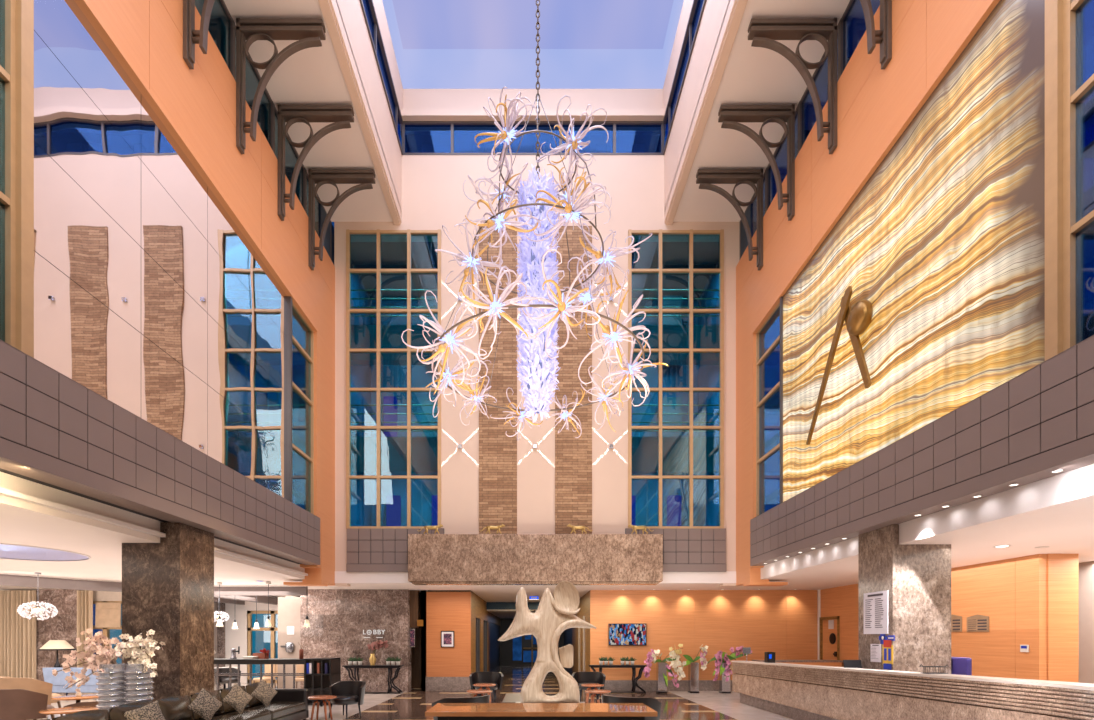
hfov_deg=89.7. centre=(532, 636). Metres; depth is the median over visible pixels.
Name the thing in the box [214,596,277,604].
trim
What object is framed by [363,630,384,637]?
sign
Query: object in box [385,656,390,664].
potted succulent
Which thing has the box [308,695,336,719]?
side table
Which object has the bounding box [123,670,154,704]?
glass vase
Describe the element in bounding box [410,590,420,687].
wall
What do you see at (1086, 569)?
wall
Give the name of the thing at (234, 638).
wall
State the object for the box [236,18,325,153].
bracket
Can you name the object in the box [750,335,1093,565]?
wall
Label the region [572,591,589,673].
wall
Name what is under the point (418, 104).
wall
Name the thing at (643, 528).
figure
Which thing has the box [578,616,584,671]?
door
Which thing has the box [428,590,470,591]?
trim
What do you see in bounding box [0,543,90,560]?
trim
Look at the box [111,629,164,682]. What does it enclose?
orchid arrangement
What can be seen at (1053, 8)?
trim
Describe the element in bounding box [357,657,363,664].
potted succulent
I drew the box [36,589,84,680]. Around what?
wall
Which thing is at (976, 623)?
wall plaque
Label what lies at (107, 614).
blind
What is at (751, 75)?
ceiling
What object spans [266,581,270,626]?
pendant lamp
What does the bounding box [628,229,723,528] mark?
window
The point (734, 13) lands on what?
trim
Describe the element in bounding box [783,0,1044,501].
panel
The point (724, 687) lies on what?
planter
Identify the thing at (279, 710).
seat cushion
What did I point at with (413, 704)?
floor
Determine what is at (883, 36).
bracket
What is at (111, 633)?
window
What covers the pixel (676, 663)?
orchid arrangement
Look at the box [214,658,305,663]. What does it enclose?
countertop
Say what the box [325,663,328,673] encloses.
book
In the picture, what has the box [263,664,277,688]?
dining chair
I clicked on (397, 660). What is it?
potted succulent
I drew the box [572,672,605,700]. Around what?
armchair
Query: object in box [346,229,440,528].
window
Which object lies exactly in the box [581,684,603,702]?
side table
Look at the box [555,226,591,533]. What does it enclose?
stone wall panel
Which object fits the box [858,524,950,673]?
marble column
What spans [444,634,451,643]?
print
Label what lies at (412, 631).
framed picture
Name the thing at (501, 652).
wall
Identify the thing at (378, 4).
wall
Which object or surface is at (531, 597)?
hanging sign
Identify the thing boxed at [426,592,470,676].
wall
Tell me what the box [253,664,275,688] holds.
dining chair
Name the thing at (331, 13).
trim
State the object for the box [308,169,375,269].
bracket
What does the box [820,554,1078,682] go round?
wall
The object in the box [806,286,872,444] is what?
wall sculpture
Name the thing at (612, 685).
baseboard
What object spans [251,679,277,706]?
cushion
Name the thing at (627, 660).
potted succulent
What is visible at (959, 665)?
office chair
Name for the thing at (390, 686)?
console table
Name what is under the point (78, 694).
bud vase
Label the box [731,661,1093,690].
countertop
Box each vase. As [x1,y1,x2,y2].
[76,678,81,696]
[95,670,127,709]
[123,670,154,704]
[367,640,388,664]
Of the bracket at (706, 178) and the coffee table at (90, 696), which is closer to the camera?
the coffee table at (90, 696)
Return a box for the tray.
[243,656,257,658]
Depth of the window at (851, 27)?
11.72 m
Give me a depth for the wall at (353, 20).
12.68 m
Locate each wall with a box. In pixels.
[0,340,319,564]
[2,590,121,691]
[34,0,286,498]
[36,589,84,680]
[74,0,334,585]
[214,602,216,682]
[225,597,277,682]
[278,589,410,691]
[334,155,739,586]
[336,0,401,211]
[362,0,402,114]
[399,89,666,130]
[403,49,662,88]
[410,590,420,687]
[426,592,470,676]
[471,591,499,672]
[490,618,571,671]
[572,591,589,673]
[590,590,817,679]
[663,0,703,114]
[664,0,729,210]
[736,0,999,585]
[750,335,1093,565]
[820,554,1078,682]
[1079,561,1093,683]
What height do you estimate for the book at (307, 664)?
0.270 m
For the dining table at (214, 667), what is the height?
0.750 m
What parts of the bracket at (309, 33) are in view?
wall post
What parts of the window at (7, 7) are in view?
pane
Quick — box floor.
[30,665,794,719]
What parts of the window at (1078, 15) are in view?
pane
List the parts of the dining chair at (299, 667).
backrest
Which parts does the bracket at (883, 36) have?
wall post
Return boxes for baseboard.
[426,677,470,690]
[604,680,731,690]
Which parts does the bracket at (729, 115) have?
wall post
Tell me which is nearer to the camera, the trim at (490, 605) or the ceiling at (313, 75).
the ceiling at (313, 75)
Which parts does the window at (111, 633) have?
trim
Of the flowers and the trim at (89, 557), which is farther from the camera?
the flowers
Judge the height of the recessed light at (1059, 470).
0.012 m
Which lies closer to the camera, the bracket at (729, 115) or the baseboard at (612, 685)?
the bracket at (729, 115)
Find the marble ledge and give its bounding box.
[408,534,662,584]
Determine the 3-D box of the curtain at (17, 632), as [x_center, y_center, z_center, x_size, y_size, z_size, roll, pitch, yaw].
[-16.325,0.130,17.430,1.150,3.200,0.250,0,0,0]
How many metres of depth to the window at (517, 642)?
33.90 m
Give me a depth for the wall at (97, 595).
17.60 m
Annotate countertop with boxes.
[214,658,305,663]
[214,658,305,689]
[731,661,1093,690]
[752,660,842,666]
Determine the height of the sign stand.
0.360 m
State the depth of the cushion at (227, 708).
9.56 m
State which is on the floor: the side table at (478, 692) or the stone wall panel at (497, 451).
the side table at (478, 692)
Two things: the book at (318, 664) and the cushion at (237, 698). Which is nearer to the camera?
the cushion at (237, 698)
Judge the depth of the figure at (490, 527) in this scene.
14.96 m
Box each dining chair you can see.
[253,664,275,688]
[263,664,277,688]
[295,664,303,688]
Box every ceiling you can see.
[0,464,1093,601]
[224,0,392,221]
[487,610,536,617]
[673,0,849,221]
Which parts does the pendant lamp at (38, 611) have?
lamp shade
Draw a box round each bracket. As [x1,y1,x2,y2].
[183,0,214,68]
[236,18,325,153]
[278,104,353,220]
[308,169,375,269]
[696,169,762,269]
[718,104,794,220]
[748,18,836,153]
[860,0,891,68]
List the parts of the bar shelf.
shelf, shelf, shelf, shelf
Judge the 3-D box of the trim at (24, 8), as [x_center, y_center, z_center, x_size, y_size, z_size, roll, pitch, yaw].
[-5.740,-5.495,6.095,0.280,4.890,0.150,0,0,0]
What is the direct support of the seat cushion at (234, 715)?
on the sofa at (287, 704)
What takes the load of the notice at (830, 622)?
attached to the door at (828, 638)
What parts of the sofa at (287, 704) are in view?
frame, armrest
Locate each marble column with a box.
[122,522,213,704]
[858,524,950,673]
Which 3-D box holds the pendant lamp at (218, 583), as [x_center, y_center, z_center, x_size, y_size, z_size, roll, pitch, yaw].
[-8.661,-0.902,15.200,0.200,1.236,0.200,0,0,0]
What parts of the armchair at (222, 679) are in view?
seat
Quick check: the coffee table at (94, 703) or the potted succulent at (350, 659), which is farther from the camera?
the potted succulent at (350, 659)
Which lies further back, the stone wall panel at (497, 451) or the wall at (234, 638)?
the wall at (234, 638)
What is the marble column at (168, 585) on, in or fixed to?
on the floor
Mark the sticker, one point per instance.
(882, 637)
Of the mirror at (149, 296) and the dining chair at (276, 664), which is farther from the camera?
the dining chair at (276, 664)
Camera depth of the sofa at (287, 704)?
9.23 m
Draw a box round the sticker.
[879,634,894,643]
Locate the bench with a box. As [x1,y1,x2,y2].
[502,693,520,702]
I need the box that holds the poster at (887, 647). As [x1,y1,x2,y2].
[883,640,892,669]
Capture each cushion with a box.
[52,709,109,719]
[109,701,152,719]
[123,701,165,719]
[157,695,193,719]
[187,688,222,719]
[211,712,270,719]
[220,686,248,712]
[222,683,252,713]
[243,702,305,719]
[246,682,261,706]
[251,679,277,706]
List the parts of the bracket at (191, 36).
wall post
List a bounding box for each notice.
[287,626,293,633]
[828,620,833,628]
[871,644,880,661]
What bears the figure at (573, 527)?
on the marble ledge
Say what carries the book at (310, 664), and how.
on the bar shelf
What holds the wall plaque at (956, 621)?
attached to the wall at (1031, 600)
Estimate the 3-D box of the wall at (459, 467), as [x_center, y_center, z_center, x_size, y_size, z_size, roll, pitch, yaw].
[0.150,-7.515,15.650,11.500,12.130,0.300,0,0,0]
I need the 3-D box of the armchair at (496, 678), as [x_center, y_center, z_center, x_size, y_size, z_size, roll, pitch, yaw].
[-1.300,1.371,15.367,0.957,0.762,0.735,0,0,0]
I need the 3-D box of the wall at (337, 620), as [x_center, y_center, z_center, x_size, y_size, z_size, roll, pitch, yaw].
[-6.050,0.115,17.750,4.140,3.270,0.500,0,0,0]
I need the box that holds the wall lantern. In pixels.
[417,620,422,625]
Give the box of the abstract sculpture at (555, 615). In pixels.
[498,581,595,702]
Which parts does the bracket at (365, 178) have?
wall post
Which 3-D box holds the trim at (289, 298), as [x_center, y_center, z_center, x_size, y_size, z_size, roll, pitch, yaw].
[-5.740,-5.495,12.760,0.280,4.890,0.080,0,0,0]
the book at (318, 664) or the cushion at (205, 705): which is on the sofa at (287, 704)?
the cushion at (205, 705)
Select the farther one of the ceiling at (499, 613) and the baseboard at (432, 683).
the ceiling at (499, 613)
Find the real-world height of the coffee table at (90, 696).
0.500 m
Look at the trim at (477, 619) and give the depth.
21.05 m
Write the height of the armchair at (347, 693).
0.762 m
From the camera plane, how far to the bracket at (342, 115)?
12.05 m
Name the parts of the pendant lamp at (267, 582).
cord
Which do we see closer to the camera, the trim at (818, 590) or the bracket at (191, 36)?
the bracket at (191, 36)
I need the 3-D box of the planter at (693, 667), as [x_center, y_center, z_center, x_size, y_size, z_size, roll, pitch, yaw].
[5.050,1.272,17.300,0.280,0.955,0.280,0,0,0]
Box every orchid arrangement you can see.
[52,628,123,691]
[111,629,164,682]
[643,644,685,687]
[682,645,707,670]
[708,646,751,681]
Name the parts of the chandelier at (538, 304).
rod, rod, chain, rod, rod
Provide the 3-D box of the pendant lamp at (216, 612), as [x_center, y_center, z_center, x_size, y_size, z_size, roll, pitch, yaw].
[-10.450,-0.959,18.301,0.612,0.952,0.604,0,0,0]
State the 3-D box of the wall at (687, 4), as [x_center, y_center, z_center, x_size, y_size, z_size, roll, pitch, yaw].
[3.805,-15.590,6.250,0.290,2.120,18.500,0,0,0]
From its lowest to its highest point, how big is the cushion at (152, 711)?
0.476 m
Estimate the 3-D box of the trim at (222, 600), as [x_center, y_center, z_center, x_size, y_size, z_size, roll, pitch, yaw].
[-11.100,-1.350,18.700,0.200,0.240,4.600,0,0,0]
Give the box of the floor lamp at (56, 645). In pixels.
[38,640,75,693]
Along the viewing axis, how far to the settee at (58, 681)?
15.22 m
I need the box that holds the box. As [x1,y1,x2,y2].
[765,652,774,662]
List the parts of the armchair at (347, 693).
seat, leg, backrest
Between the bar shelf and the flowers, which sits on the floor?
the bar shelf
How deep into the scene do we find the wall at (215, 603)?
20.79 m
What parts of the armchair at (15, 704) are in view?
seat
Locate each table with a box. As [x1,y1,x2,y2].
[39,706,100,713]
[51,694,103,702]
[214,667,237,689]
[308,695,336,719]
[342,665,403,693]
[425,703,656,719]
[467,690,491,696]
[473,683,495,702]
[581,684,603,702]
[585,690,610,702]
[588,665,646,692]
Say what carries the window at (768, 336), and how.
in the wall at (876, 105)
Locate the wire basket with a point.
(923, 672)
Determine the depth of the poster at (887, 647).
9.13 m
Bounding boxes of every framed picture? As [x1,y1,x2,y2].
[410,629,414,646]
[441,631,453,646]
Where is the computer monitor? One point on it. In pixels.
(847, 663)
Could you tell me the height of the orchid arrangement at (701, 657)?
0.831 m
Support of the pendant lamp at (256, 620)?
hanging from the ceiling at (1056, 512)
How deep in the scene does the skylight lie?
14.88 m
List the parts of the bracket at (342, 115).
wall post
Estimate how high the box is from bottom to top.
0.250 m
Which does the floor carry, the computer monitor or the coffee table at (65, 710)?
the coffee table at (65, 710)
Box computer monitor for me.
[843,660,861,667]
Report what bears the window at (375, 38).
in the wall at (353, 20)
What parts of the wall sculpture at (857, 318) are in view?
knob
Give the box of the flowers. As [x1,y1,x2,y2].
[260,648,269,655]
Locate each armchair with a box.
[0,676,62,715]
[0,689,54,719]
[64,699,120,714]
[214,668,240,687]
[329,681,365,718]
[432,695,489,719]
[469,672,502,700]
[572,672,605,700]
[601,695,661,719]
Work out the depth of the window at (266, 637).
22.90 m
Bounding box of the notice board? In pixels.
[864,590,887,633]
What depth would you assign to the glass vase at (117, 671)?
7.94 m
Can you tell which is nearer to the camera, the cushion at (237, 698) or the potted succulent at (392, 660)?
the cushion at (237, 698)
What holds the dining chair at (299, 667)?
on the floor
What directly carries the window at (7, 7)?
in the wall at (197, 106)
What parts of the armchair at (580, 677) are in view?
backrest, seat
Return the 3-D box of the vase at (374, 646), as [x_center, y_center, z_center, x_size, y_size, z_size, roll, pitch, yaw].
[-4.819,0.484,17.153,0.588,0.792,0.436,0,0,0]
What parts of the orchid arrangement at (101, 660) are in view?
stem, stem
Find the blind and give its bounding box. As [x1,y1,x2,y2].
[95,602,120,627]
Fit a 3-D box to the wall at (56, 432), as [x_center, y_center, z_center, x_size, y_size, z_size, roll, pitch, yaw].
[-5.880,-2.450,5.516,0.840,1.200,17.208,0,0,0]
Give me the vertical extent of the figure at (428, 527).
0.303 m
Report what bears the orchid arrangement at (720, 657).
in the planter at (724, 687)
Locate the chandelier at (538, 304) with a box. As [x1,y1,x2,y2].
[401,0,667,439]
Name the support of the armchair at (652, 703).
on the floor
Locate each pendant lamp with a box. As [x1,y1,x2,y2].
[17,572,57,619]
[214,611,228,622]
[217,582,221,626]
[255,596,257,628]
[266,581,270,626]
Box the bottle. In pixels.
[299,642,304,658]
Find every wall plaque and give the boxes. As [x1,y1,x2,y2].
[951,615,961,631]
[967,615,988,631]
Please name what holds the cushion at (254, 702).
on the sofa at (287, 704)
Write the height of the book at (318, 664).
0.270 m
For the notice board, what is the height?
0.723 m
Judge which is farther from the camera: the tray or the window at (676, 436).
the window at (676, 436)
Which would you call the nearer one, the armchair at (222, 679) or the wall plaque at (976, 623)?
the wall plaque at (976, 623)
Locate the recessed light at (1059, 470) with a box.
[1051,469,1062,472]
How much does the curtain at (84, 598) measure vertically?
3.200 m
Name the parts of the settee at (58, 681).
backrest, seat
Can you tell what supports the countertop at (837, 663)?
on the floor
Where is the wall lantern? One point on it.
(419, 622)
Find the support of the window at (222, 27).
in the wall at (197, 106)
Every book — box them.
[306,663,308,673]
[309,663,311,673]
[317,663,320,673]
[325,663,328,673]
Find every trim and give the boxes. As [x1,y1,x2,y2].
[0,487,307,575]
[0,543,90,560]
[0,574,307,595]
[16,0,33,357]
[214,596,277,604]
[214,597,244,604]
[217,602,224,666]
[287,296,291,501]
[318,0,401,224]
[346,528,443,571]
[421,590,425,690]
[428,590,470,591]
[476,618,486,671]
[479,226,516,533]
[487,602,539,609]
[523,635,558,664]
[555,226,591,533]
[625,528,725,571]
[664,0,747,224]
[780,296,782,503]
[818,590,819,659]
[1045,0,1062,360]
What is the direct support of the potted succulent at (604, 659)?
on the console table at (634, 680)
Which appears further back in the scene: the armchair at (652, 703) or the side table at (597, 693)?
the side table at (597, 693)
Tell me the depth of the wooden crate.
14.68 m
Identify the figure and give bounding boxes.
[417,524,442,533]
[479,524,504,533]
[567,524,592,533]
[628,524,653,533]
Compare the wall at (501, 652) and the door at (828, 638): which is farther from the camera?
the wall at (501, 652)
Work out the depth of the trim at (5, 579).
14.61 m
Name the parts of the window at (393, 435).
trim, trim, trim, trim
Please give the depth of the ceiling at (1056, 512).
9.14 m
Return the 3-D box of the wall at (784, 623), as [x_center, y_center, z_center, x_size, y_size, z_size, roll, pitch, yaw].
[5.627,-0.035,17.900,7.546,2.970,0.200,0,0,0]
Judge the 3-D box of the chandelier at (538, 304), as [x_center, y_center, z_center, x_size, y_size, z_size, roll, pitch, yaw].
[0.113,-10.096,9.134,4.035,13.078,4.551,0,0,38]
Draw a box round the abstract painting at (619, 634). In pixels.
[609,624,646,645]
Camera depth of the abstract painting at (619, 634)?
17.72 m
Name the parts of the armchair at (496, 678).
seat, backrest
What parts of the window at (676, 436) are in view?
trim, trim, trim, trim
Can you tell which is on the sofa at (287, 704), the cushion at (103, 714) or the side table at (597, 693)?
the cushion at (103, 714)
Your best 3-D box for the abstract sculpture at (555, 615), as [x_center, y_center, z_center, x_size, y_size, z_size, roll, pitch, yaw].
[0.237,0.101,9.593,1.697,2.127,0.565,0,0,-9]
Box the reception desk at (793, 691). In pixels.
[731,661,1093,719]
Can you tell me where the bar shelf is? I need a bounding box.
[304,658,340,704]
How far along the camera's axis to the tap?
14.55 m
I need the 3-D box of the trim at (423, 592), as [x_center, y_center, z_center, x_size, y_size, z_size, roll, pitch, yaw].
[-3.545,0.115,17.800,0.150,3.270,0.001,0,0,0]
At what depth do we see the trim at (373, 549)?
15.41 m
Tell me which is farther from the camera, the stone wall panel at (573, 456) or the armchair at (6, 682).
the stone wall panel at (573, 456)
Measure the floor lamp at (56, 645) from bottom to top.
1.660 m
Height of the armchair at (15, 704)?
0.838 m
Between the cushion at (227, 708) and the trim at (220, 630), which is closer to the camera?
the cushion at (227, 708)
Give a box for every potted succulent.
[347,656,352,664]
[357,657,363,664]
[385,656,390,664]
[390,656,394,664]
[395,657,401,664]
[599,656,603,664]
[603,657,608,664]
[608,656,614,664]
[623,656,631,664]
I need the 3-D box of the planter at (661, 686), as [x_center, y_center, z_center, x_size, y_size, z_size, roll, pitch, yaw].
[4.020,1.272,17.200,0.280,0.955,0.280,0,0,0]
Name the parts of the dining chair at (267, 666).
seat, backrest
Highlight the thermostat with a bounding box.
[1020,645,1028,651]
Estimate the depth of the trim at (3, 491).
7.61 m
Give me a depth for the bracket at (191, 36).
8.80 m
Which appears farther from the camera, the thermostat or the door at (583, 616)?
the door at (583, 616)
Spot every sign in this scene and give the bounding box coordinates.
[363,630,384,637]
[529,596,538,599]
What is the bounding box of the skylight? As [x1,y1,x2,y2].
[392,0,673,48]
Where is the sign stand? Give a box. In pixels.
[743,647,750,660]
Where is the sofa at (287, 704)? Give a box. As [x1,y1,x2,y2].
[42,682,308,719]
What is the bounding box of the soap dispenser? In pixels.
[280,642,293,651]
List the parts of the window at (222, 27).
trim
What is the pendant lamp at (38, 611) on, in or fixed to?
hanging from the ceiling at (1056, 512)
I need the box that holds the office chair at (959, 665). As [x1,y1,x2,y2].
[951,657,971,674]
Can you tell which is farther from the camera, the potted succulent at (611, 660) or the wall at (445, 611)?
the wall at (445, 611)
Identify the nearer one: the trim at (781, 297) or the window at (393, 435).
the trim at (781, 297)
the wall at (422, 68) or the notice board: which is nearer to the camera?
the notice board
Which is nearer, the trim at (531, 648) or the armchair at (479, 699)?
the armchair at (479, 699)
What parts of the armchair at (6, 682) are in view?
backrest, seat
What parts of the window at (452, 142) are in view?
trim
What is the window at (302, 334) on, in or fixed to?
in the wall at (197, 106)
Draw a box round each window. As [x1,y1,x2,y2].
[0,0,15,347]
[93,601,121,667]
[195,0,333,263]
[247,611,277,682]
[292,303,313,513]
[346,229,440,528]
[360,0,402,154]
[401,121,664,154]
[513,635,536,661]
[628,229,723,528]
[663,0,705,154]
[740,0,879,258]
[756,302,779,516]
[1063,0,1093,350]
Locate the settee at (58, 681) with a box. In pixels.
[42,667,118,697]
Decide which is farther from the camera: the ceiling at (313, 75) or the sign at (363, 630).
the sign at (363, 630)
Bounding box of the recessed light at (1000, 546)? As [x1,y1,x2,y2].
[993,545,1010,547]
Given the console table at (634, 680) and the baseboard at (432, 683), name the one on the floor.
the console table at (634, 680)
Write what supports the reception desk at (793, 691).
on the floor
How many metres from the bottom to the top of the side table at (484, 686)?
0.508 m
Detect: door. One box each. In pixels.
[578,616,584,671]
[819,616,838,659]
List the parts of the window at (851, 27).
trim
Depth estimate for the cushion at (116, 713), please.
7.12 m
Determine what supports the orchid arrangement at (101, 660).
in the glass vase at (117, 671)
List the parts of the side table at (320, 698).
leg, leg, leg, leg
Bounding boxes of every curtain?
[0,590,35,678]
[77,590,92,666]
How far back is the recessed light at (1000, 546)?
9.20 m
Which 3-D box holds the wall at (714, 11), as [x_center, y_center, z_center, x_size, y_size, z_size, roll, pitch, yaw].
[3.825,-12.765,6.250,0.250,1.630,18.500,0,0,0]
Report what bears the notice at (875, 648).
attached to the marble column at (916, 578)
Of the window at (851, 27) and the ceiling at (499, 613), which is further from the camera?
the ceiling at (499, 613)
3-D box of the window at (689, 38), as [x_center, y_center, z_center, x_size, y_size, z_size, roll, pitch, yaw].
[4.105,-14.005,6.730,0.890,1.650,19.540,0,0,0]
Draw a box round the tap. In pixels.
[230,646,239,658]
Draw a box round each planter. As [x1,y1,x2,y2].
[656,662,666,692]
[688,662,698,692]
[719,662,730,692]
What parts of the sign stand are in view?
plate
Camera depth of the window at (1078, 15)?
5.91 m
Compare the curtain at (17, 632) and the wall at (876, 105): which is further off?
the curtain at (17, 632)
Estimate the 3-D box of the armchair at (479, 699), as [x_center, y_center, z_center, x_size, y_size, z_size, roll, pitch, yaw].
[-1.153,1.345,8.888,1.000,0.815,0.845,0,0,-37]
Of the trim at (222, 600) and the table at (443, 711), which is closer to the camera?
the table at (443, 711)
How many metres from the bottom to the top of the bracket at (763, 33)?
2.420 m
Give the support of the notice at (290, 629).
attached to the wall at (337, 620)
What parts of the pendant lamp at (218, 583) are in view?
cord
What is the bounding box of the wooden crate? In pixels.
[252,653,268,658]
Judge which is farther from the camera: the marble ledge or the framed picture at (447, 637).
the framed picture at (447, 637)
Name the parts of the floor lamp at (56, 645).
stem, lamp shade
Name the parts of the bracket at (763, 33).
wall post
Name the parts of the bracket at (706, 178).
wall post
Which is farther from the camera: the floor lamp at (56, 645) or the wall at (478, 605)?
the wall at (478, 605)
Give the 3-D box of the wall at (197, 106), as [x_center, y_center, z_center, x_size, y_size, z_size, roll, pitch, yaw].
[-6.070,-5.903,6.260,1.020,9.046,18.520,0,0,0]
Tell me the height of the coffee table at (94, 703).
0.510 m
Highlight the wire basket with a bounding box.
[919,664,948,673]

